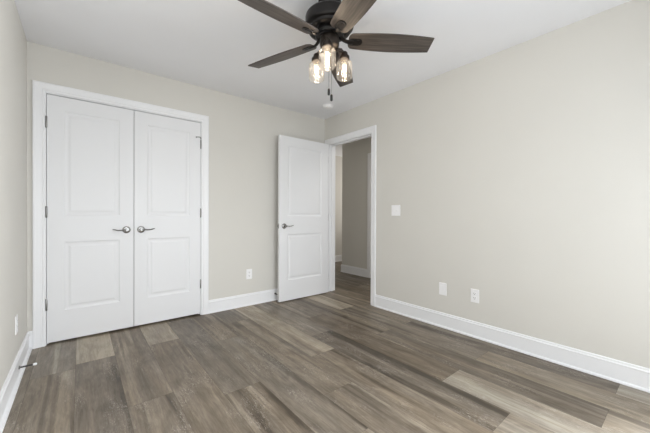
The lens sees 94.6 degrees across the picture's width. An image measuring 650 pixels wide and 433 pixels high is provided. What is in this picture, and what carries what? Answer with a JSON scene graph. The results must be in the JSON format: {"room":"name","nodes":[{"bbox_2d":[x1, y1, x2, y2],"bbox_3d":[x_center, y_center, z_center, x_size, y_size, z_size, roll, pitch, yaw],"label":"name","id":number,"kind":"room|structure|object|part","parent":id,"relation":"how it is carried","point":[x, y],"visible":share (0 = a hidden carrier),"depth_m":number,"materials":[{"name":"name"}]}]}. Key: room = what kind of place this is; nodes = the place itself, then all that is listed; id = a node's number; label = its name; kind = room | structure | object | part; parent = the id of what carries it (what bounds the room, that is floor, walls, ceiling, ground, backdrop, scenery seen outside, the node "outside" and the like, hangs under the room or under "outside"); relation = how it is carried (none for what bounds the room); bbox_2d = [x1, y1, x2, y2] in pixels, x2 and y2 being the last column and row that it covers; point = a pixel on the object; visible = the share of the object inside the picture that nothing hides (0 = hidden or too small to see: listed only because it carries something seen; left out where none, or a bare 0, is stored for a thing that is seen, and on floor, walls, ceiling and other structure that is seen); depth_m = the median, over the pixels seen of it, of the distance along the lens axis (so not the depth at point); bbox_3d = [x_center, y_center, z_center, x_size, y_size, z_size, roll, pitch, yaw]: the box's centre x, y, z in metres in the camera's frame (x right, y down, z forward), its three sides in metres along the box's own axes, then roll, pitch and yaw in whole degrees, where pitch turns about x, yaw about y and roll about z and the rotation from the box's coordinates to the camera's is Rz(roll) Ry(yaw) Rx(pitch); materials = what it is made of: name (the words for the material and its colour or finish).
{"room":"empty bedroom","nodes":[
{"label":"empty bedroom","id":0,"kind":"room"},
{"bbox_2d":[0,0,26,390],"bbox_3d":[-1.223,-0.154,0.891,0.117,2.440,3.963,0,0,-39],"label":"wall","id":1,"kind":"structure","parent":0,"point":[13,42],"depth_m":1.86,"materials":[{"name":"beige paint"}]},
{"bbox_2d":[0,332,31,432],"bbox_3d":[-1.170,0.995,0.943,0.030,0.141,3.729,0,0,-39],"label":"baseboard","id":2,"kind":"structure","parent":1,"relation":"attached to","point":[9,389],"depth_m":1.80,"materials":[{"name":"white paint"}]},
{"bbox_2d":[15,314,17,334],"bbox_3d":[-2.017,0.707,1.964,0.009,0.118,0.072,0,0,-39],"label":"wall outlet","id":3,"kind":"object","parent":1,"relation":"attached to","point":[16,316],"visible":1,"depth_m":1.95,"materials":[{"name":"white plastic"}]},
{"bbox_2d":[18,363,36,368],"bbox_3d":[-1.983,0.995,2.004,0.088,0.022,0.022,0,0,-39],"label":"door stop","id":4,"kind":"object","parent":1,"relation":"attached to","point":[33,364],"visible":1,"depth_m":2.00,"materials":[{"name":"silver metal"}]},
{"bbox_2d":[27,41,324,331],"bbox_3d":[-1.220,-0.166,3.376,3.029,2.440,0.117,0,0,-39],"label":"wall","id":5,"kind":"structure","parent":0,"point":[243,132],"depth_m":3.38,"materials":[{"name":"beige paint"}]},
{"bbox_2d":[45,94,133,342],"bbox_3d":[-2.032,0.019,2.626,0.610,2.034,0.092,0,0,-39],"label":"door","id":6,"kind":"structure","parent":5,"relation":"in","point":[89,210],"depth_m":2.62,"materials":[{"name":"white paint"}]},
{"bbox_3d":[-1.837,0.123,2.779,0.066,0.066,0.035,0,0,-39],"label":"handle","id":7,"kind":"part","parent":6,"relation":"part of","materials":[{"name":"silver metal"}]},
{"bbox_2d":[32,80,208,348],"bbox_3d":[-1.831,-0.015,2.866,1.372,2.138,0.136,0,0,-39],"label":"trim","id":8,"kind":"structure","parent":5,"relation":"attached to","point":[40,90],"depth_m":2.46,"materials":[{"name":"white paint"}]},
{"bbox_2d":[28,288,277,348],"bbox_3d":[-1.181,0.984,3.328,3.029,0.141,0.020,0,0,-39],"label":"baseboard","id":9,"kind":"structure","parent":5,"relation":"attached to","point":[227,303],"depth_m":3.48,"materials":[{"name":"white paint"}]},
{"bbox_2d":[134,111,200,325],"bbox_3d":[-1.556,0.019,3.014,0.609,2.034,0.092,0,0,-39],"label":"door","id":10,"kind":"structure","parent":5,"relation":"in","point":[167,210],"depth_m":3.00,"materials":[{"name":"white paint"}]},
{"bbox_3d":[-1.746,0.123,2.853,0.066,0.066,0.035,0,0,-39],"label":"handle","id":11,"kind":"part","parent":10,"relation":"part of","materials":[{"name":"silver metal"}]},
{"bbox_2d":[246,269,251,278],"bbox_3d":[-0.900,0.683,3.562,0.072,0.118,0.009,0,0,-39],"label":"wall outlet","id":12,"kind":"object","parent":5,"relation":"attached to","point":[248,271],"visible":1,"depth_m":3.56,"materials":[{"name":"white plastic"}]},
{"bbox_2d":[14,0,630,156],"bbox_3d":[0.486,-1.433,4.052,6.763,0.100,6.717,0,0,-39],"label":"ceiling","id":13,"kind":"structure","parent":0,"point":[210,44],"depth_m":2.30,"materials":[{"name":"white paint"}]},
{"bbox_2d":[323,104,332,109],"bbox_3d":[0.038,-1.367,3.751,0.132,0.033,0.132,0,0,-39],"label":"smoke detector","id":14,"kind":"object","parent":13,"relation":"attached to","point":[325,106],"visible":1,"depth_m":3.71,"materials":[{"name":"white plastic"}]},
{"bbox_2d":[238,0,434,100],"bbox_3d":[-0.007,-1.058,1.897,1.277,0.633,1.339,0,0,-39],"label":"ceiling fan","id":15,"kind":"object","parent":13,"relation":"hanging from","point":[329,23],"visible":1,"depth_m":1.89,"materials":[{"name":"brown wood"}]},
{"bbox_3d":[-0.272,-1.132,1.669,0.549,0.007,0.146,0,15,-41],"label":"blade","id":16,"kind":"part","parent":15,"relation":"part of","materials":[{"name":"brown wood"}]},
{"bbox_3d":[-0.309,-1.134,2.134,0.549,0.007,0.146,0,15,31],"label":"blade","id":17,"kind":"part","parent":15,"relation":"part of","materials":[{"name":"brown wood"}]},
{"bbox_3d":[0.042,-0.936,1.928,0.004,0.304,0.003,0,0,-39],"label":"pull chain","id":18,"kind":"part","parent":15,"relation":"part of","materials":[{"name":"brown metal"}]},
{"bbox_3d":[0.121,-1.133,2.313,0.146,0.007,0.549,-15,-3,13],"label":"blade","id":19,"kind":"part","parent":15,"relation":"part of","materials":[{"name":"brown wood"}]},
{"bbox_3d":[0.181,-1.129,1.561,0.146,0.007,0.549,16,-6,-22],"label":"blade","id":20,"kind":"part","parent":15,"relation":"part of","materials":[{"name":"brown wood"}]},
{"bbox_3d":[0.424,-1.130,1.958,0.549,0.007,0.146,0,-14,-5],"label":"blade","id":21,"kind":"part","parent":15,"relation":"part of","materials":[{"name":"brown wood"}]},
{"bbox_2d":[3,261,649,432],"bbox_3d":[0.476,1.056,4.126,6.645,0.001,6.619,0,0,-39],"label":"floor","id":22,"kind":"structure","parent":0,"point":[96,388],"depth_m":1.93,"materials":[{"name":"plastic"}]},
{"bbox_2d":[335,156,341,255],"bbox_3d":[0.171,-0.178,6.926,3.380,2.440,0.120,0,0,-39],"label":"wall","id":23,"kind":"structure","parent":0,"point":[338,160],"depth_m":6.96,"materials":[{"name":"beige paint"}]},
{"bbox_2d":[335,255,341,261],"bbox_3d":[0.211,0.972,6.877,3.380,0.141,0.020,0,0,-39],"label":"baseboard","id":24,"kind":"structure","parent":23,"relation":"attached to","point":[338,258],"depth_m":6.96,"materials":[{"name":"white paint"}]},
{"bbox_2d":[342,137,370,268],"bbox_3d":[1.321,-0.163,4.567,0.120,2.440,3.010,0,0,-39],"label":"wall","id":25,"kind":"structure","parent":0,"point":[355,153],"depth_m":5.42,"materials":[{"name":"beige paint"}]},
{"bbox_2d":[341,264,366,276],"bbox_3d":[1.424,0.980,6.188,2.370,0.141,0.682,0,0,-39],"label":"baseboard","id":26,"kind":"structure","parent":25,"relation":"attached to","point":[358,271],"depth_m":5.42,"materials":[{"name":"white paint"}]},
{"bbox_2d":[367,153,370,277],"bbox_3d":[1.099,-0.013,4.824,0.138,2.136,1.009,0,0,-39],"label":"trim","id":27,"kind":"structure","parent":25,"relation":"attached to","point":[369,154],"depth_m":5.14,"materials":[{"name":"white paint"}]},
{"bbox_2d":[325,0,649,368],"bbox_3d":[0.307,-0.164,3.992,0.117,2.440,6.600,0,0,-39],"label":"wall","id":28,"kind":"structure","parent":0,"point":[518,175],"depth_m":2.33,"materials":[{"name":"beige paint"}]},
{"bbox_2d":[278,135,328,301],"bbox_3d":[-0.257,0.025,3.911,0.820,2.036,0.150,0,0,-39],"label":"door","id":29,"kind":"structure","parent":28,"relation":"in","point":[303,165],"depth_m":3.86,"materials":[{"name":"white paint"}]},
{"bbox_2d":[325,125,376,305],"bbox_3d":[0.341,-0.011,3.936,0.136,2.135,0.947,0,0,-39],"label":"trim","id":30,"kind":"structure","parent":28,"relation":"attached to","point":[370,131],"depth_m":3.96,"materials":[{"name":"white paint"}]},
{"bbox_2d":[392,205,399,215],"bbox_3d":[0.777,-0.067,3.308,0.020,0.118,0.117,0,0,-39],"label":"light switch","id":31,"kind":"object","parent":28,"relation":"attached to","point":[395,208],"visible":1,"depth_m":3.31,"materials":[{"name":"white plastic"}]},
{"bbox_2d":[439,282,446,295],"bbox_3d":[1.131,0.696,2.884,0.008,0.118,0.075,0,0,-39],"label":"blank wall plate","id":32,"kind":"object","parent":28,"relation":"attached to","point":[442,286],"visible":1,"depth_m":2.88,"materials":[{"name":"white plastic"}]},
{"bbox_2d":[471,289,478,302],"bbox_3d":[1.322,0.701,2.649,0.009,0.118,0.072,0,0,-39],"label":"wall outlet","id":33,"kind":"object","parent":28,"relation":"attached to","point":[474,292],"visible":1,"depth_m":2.64,"materials":[{"name":"white plastic"}]},
{"bbox_2d":[375,294,649,392],"bbox_3d":[1.463,0.998,2.467,0.020,0.141,2.761,0,0,-39],"label":"baseboard","id":34,"kind":"structure","parent":28,"relation":"attached to","point":[628,374],"depth_m":2.30,"materials":[{"name":"white paint"}]}
]}

